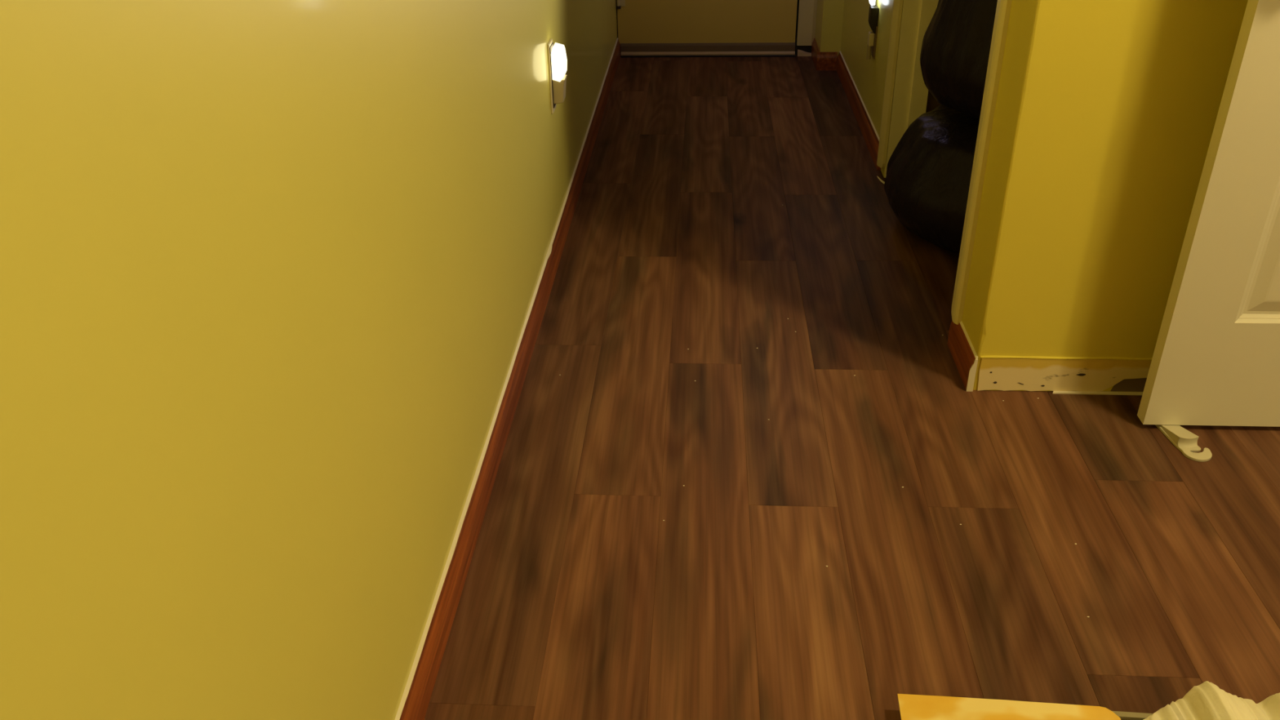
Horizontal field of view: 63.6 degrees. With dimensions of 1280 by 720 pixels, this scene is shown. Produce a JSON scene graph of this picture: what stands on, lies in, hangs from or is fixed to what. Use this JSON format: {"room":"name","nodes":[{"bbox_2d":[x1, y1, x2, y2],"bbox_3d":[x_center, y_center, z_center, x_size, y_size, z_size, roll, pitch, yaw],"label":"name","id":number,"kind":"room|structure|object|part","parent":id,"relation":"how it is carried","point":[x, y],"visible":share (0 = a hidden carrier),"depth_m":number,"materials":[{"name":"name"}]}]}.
{"room":"hallway","nodes":[
{"label":"hallway","id":0,"kind":"room"},
{"bbox_2d":[0,0,617,719],"bbox_3d":[-0.437,-0.501,1.105,0.120,2.432,8.760,1,30,3],"label":"wall","id":1,"kind":"structure","parent":0,"point":[270,270],"depth_m":1.03,"materials":[{"name":"yellow paint"}]},
{"bbox_2d":[395,37,620,719],"bbox_3d":[-0.354,0.551,1.599,0.014,0.091,8.560,1,30,3],"label":"baseboard","id":2,"kind":"structure","parent":1,"relation":"attached to","point":[415,699],"depth_m":2.14,"materials":[{"name":"brown wood"}]},
{"bbox_2d":[546,38,567,113],"bbox_3d":[-0.237,-0.827,3.012,0.046,0.200,0.074,1,30,3],"label":"night light","id":3,"kind":"object","parent":1,"relation":"attached to","point":[557,55],"visible":1,"depth_m":2.98,"materials":[{"name":"beige plastic"}]},
{"bbox_3d":[-0.257,-0.827,3.013,0.006,0.200,0.074,1,30,3],"label":"wall plate","id":4,"kind":"part","parent":3,"relation":"part of","materials":[{"name":"beige plastic"}]},
{"bbox_3d":[-0.253,-0.830,3.011,0.003,0.174,0.066,1,30,3],"label":"plate","id":5,"kind":"part","parent":3,"relation":"part of","materials":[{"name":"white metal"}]},
{"bbox_2d":[424,27,1279,719],"bbox_3d":[2.625,0.483,1.708,5.987,0.012,9.160,1,30,3],"label":"floor","id":6,"kind":"structure","parent":0,"point":[722,202],"depth_m":2.14,"materials":[{"name":"brown wood"}]},
{"bbox_2d":[621,50,795,55],"bbox_3d":[0.346,-1.578,5.295,0.885,0.021,0.082,1,30,3],"label":"threshold","id":7,"kind":"object","parent":6,"relation":"on","point":[780,52],"visible":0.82,"depth_m":5.26,"materials":[{"name":"brown wood"}]},
{"bbox_2d":[621,54,795,57],"bbox_3d":[0.347,-1.547,5.255,0.888,0.008,0.018,1,30,3],"label":"threshold strip","id":8,"kind":"object","parent":6,"relation":"on","point":[708,55],"visible":1,"depth_m":5.25,"materials":[{"name":"rubber"}]},
{"bbox_2d":[795,40,811,55],"bbox_3d":[0.832,-1.597,5.281,0.080,0.049,0.112,1,30,3],"label":"frame gap","id":9,"kind":"object","parent":6,"relation":"on","point":[806,48],"visible":0.57,"depth_m":5.23,"materials":[{"name":"plastic"}]},
{"bbox_2d":[797,49,811,56],"bbox_3d":[0.835,-1.558,5.234,0.072,0.030,0.030,1,30,3],"label":"frame foot","id":10,"kind":"structure","parent":6,"relation":"on","point":[800,53],"depth_m":5.23,"materials":[{"name":"wood"}]},
{"bbox_2d":[884,104,979,253],"bbox_3d":[1.168,-0.583,3.208,0.782,0.369,0.777,1,30,3],"label":"garbage bag","id":11,"kind":"object","parent":6,"relation":"on","point":[926,186],"visible":0.32,"depth_m":3.05,"materials":[{"name":"black plastic"}]},
{"bbox_2d":[920,0,997,119],"bbox_3d":[1.150,-1.104,2.913,0.647,0.800,0.626,1,30,3],"label":"garbage bag","id":12,"kind":"object","parent":11,"relation":"on","point":[954,55],"visible":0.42,"depth_m":2.89,"materials":[{"name":"black plastic"}]},
{"bbox_2d":[1053,391,1142,395],"bbox_3d":[1.185,0.080,2.439,0.415,0.003,0.012,1,30,3],"label":"floor edge","id":13,"kind":"structure","parent":6,"relation":"on","point":[1103,393],"depth_m":2.44,"materials":[{"name":"wood"}]},
{"bbox_2d":[1112,711,1152,719],"bbox_3d":[0.606,0.670,1.420,0.406,0.030,0.475,1,30,3],"label":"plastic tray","id":14,"kind":"object","parent":6,"relation":"on","point":[1122,715],"visible":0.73,"depth_m":1.59,"materials":[{"name":"white plastic"}]},
{"bbox_2d":[897,693,1120,719],"bbox_3d":[0.552,0.635,1.443,0.349,0.006,0.419,1,30,3],"label":"envelope","id":15,"kind":"object","parent":14,"relation":"on","point":[912,707],"visible":1,"depth_m":1.60,"materials":[{"name":"yellow paper"}]},
{"bbox_2d":[1155,424,1212,462],"bbox_3d":[1.194,0.154,2.286,0.061,0.027,0.206,-4,30,-5],"label":"door stop","id":16,"kind":"object","parent":6,"relation":"on","point":[1184,440],"visible":0.79,"depth_m":2.24,"materials":[{"name":"plastic"}]},
{"bbox_2d":[1142,680,1279,719],"bbox_3d":[0.897,0.578,1.434,0.389,0.156,0.318,1,30,3],"label":"plastic bag","id":17,"kind":"object","parent":6,"relation":"on","point":[1206,700],"visible":1,"depth_m":1.53,"materials":[{"name":"plastic"}]},
{"bbox_2d":[814,0,902,177],"bbox_3d":[0.921,-2.194,3.960,0.211,2.432,1.978,1,30,3],"label":"wall","id":18,"kind":"structure","parent":0,"point":[842,25],"depth_m":4.31,"materials":[{"name":"yellow paint"}]},
{"bbox_2d":[616,0,797,51],"bbox_3d":[0.318,-2.455,4.774,0.902,2.018,0.061,1,30,3],"label":"door","id":19,"kind":"structure","parent":18,"relation":"in","point":[643,25],"depth_m":5.21,"materials":[{"name":"paint"}]},
{"bbox_2d":[796,0,817,45],"bbox_3d":[0.819,-2.480,4.711,0.089,2.050,0.030,1,30,3],"label":"door frame","id":20,"kind":"structure","parent":18,"relation":"attached to","point":[807,9],"depth_m":5.16,"materials":[{"name":"white wood"}]},
{"bbox_2d":[811,38,820,69],"bbox_3d":[0.867,-1.514,5.102,0.014,0.085,0.279,1,30,3],"label":"baseboard","id":21,"kind":"structure","parent":18,"relation":"attached to","point":[815,49],"depth_m":5.09,"materials":[{"name":"brown wood"}]},
{"bbox_2d":[816,51,837,70],"bbox_3d":[0.899,-1.439,4.973,0.096,0.085,0.014,1,30,3],"label":"baseboard","id":22,"kind":"structure","parent":18,"relation":"attached to","point":[824,60],"depth_m":4.96,"materials":[{"name":"brown wood"}]},
{"bbox_2d":[835,50,880,170],"bbox_3d":[0.914,-1.089,4.367,0.014,0.090,1.410,1,30,3],"label":"baseboard","id":23,"kind":"structure","parent":18,"relation":"attached to","point":[870,135],"depth_m":4.25,"materials":[{"name":"brown wood"}]},
{"bbox_2d":[866,26,877,59],"bbox_3d":[0.885,-1.215,3.947,0.027,0.128,0.070,1,30,3],"label":"wall outlet","id":24,"kind":"object","parent":18,"relation":"attached to","point":[872,37],"visible":0.96,"depth_m":3.94,"materials":[{"name":"beige plastic"}]},
{"bbox_3d":[0.896,-1.219,3.944,0.005,0.120,0.070,1,30,3],"label":"plate","id":25,"kind":"part","parent":24,"relation":"part of","materials":[{"name":"white plastic"}]},
{"bbox_2d":[867,0,879,33],"bbox_3d":[0.878,-1.333,3.878,0.033,0.203,0.050,1,30,3],"label":"light","id":26,"kind":"object","parent":18,"relation":"attached to","point":[873,10],"visible":1,"depth_m":3.88,"materials":[{"name":"plastic"}]},
{"bbox_2d":[876,0,938,177],"bbox_3d":[0.906,-1.583,3.195,0.135,2.116,0.089,1,30,3],"label":"door frame","id":27,"kind":"structure","parent":18,"relation":"attached to","point":[910,93],"depth_m":3.52,"materials":[{"name":"yellow wood"}]},
{"bbox_2d":[925,89,941,112],"bbox_3d":[1.530,-1.403,2.581,1.187,2.432,1.562,1,30,3],"label":"wall","id":28,"kind":"structure","parent":0,"point":[931,104],"depth_m":3.69,"materials":[{"name":"paint"}]},
{"bbox_2d":[961,0,1248,391],"bbox_3d":[3.151,-1.000,1.832,4.752,2.432,0.252,1,30,3],"label":"wall","id":29,"kind":"structure","parent":0,"point":[1106,111],"depth_m":2.19,"materials":[{"name":"yellow paint"}]},
{"bbox_2d":[946,320,977,391],"bbox_3d":[0.792,-0.023,2.540,0.015,0.093,0.231,1,30,3],"label":"baseboard","id":30,"kind":"structure","parent":29,"relation":"attached to","point":[965,357],"depth_m":2.51,"materials":[{"name":"brown wood"}]},
{"bbox_2d":[951,0,1012,324],"bbox_3d":[0.777,-0.987,2.099,0.018,2.038,0.073,1,30,3],"label":"door frame","id":31,"kind":"structure","parent":29,"relation":"attached to","point":[1001,20],"depth_m":2.37,"materials":[{"name":"yellow wood"}]},
{"bbox_2d":[977,355,1151,391],"bbox_3d":[1.332,0.038,2.412,1.068,0.096,0.006,1,30,3],"label":"wall strip","id":32,"kind":"object","parent":29,"relation":"attached to","point":[1004,373],"visible":0.62,"depth_m":2.43,"materials":[{"name":"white paint"}]},
{"bbox_2d":[1137,0,1279,426],"bbox_3d":[1.493,-0.736,1.791,0.774,2.027,0.170,1,30,3],"label":"door","id":33,"kind":"structure","parent":29,"relation":"in","point":[1215,361],"depth_m":2.12,"materials":[{"name":"white paint"}]}
]}

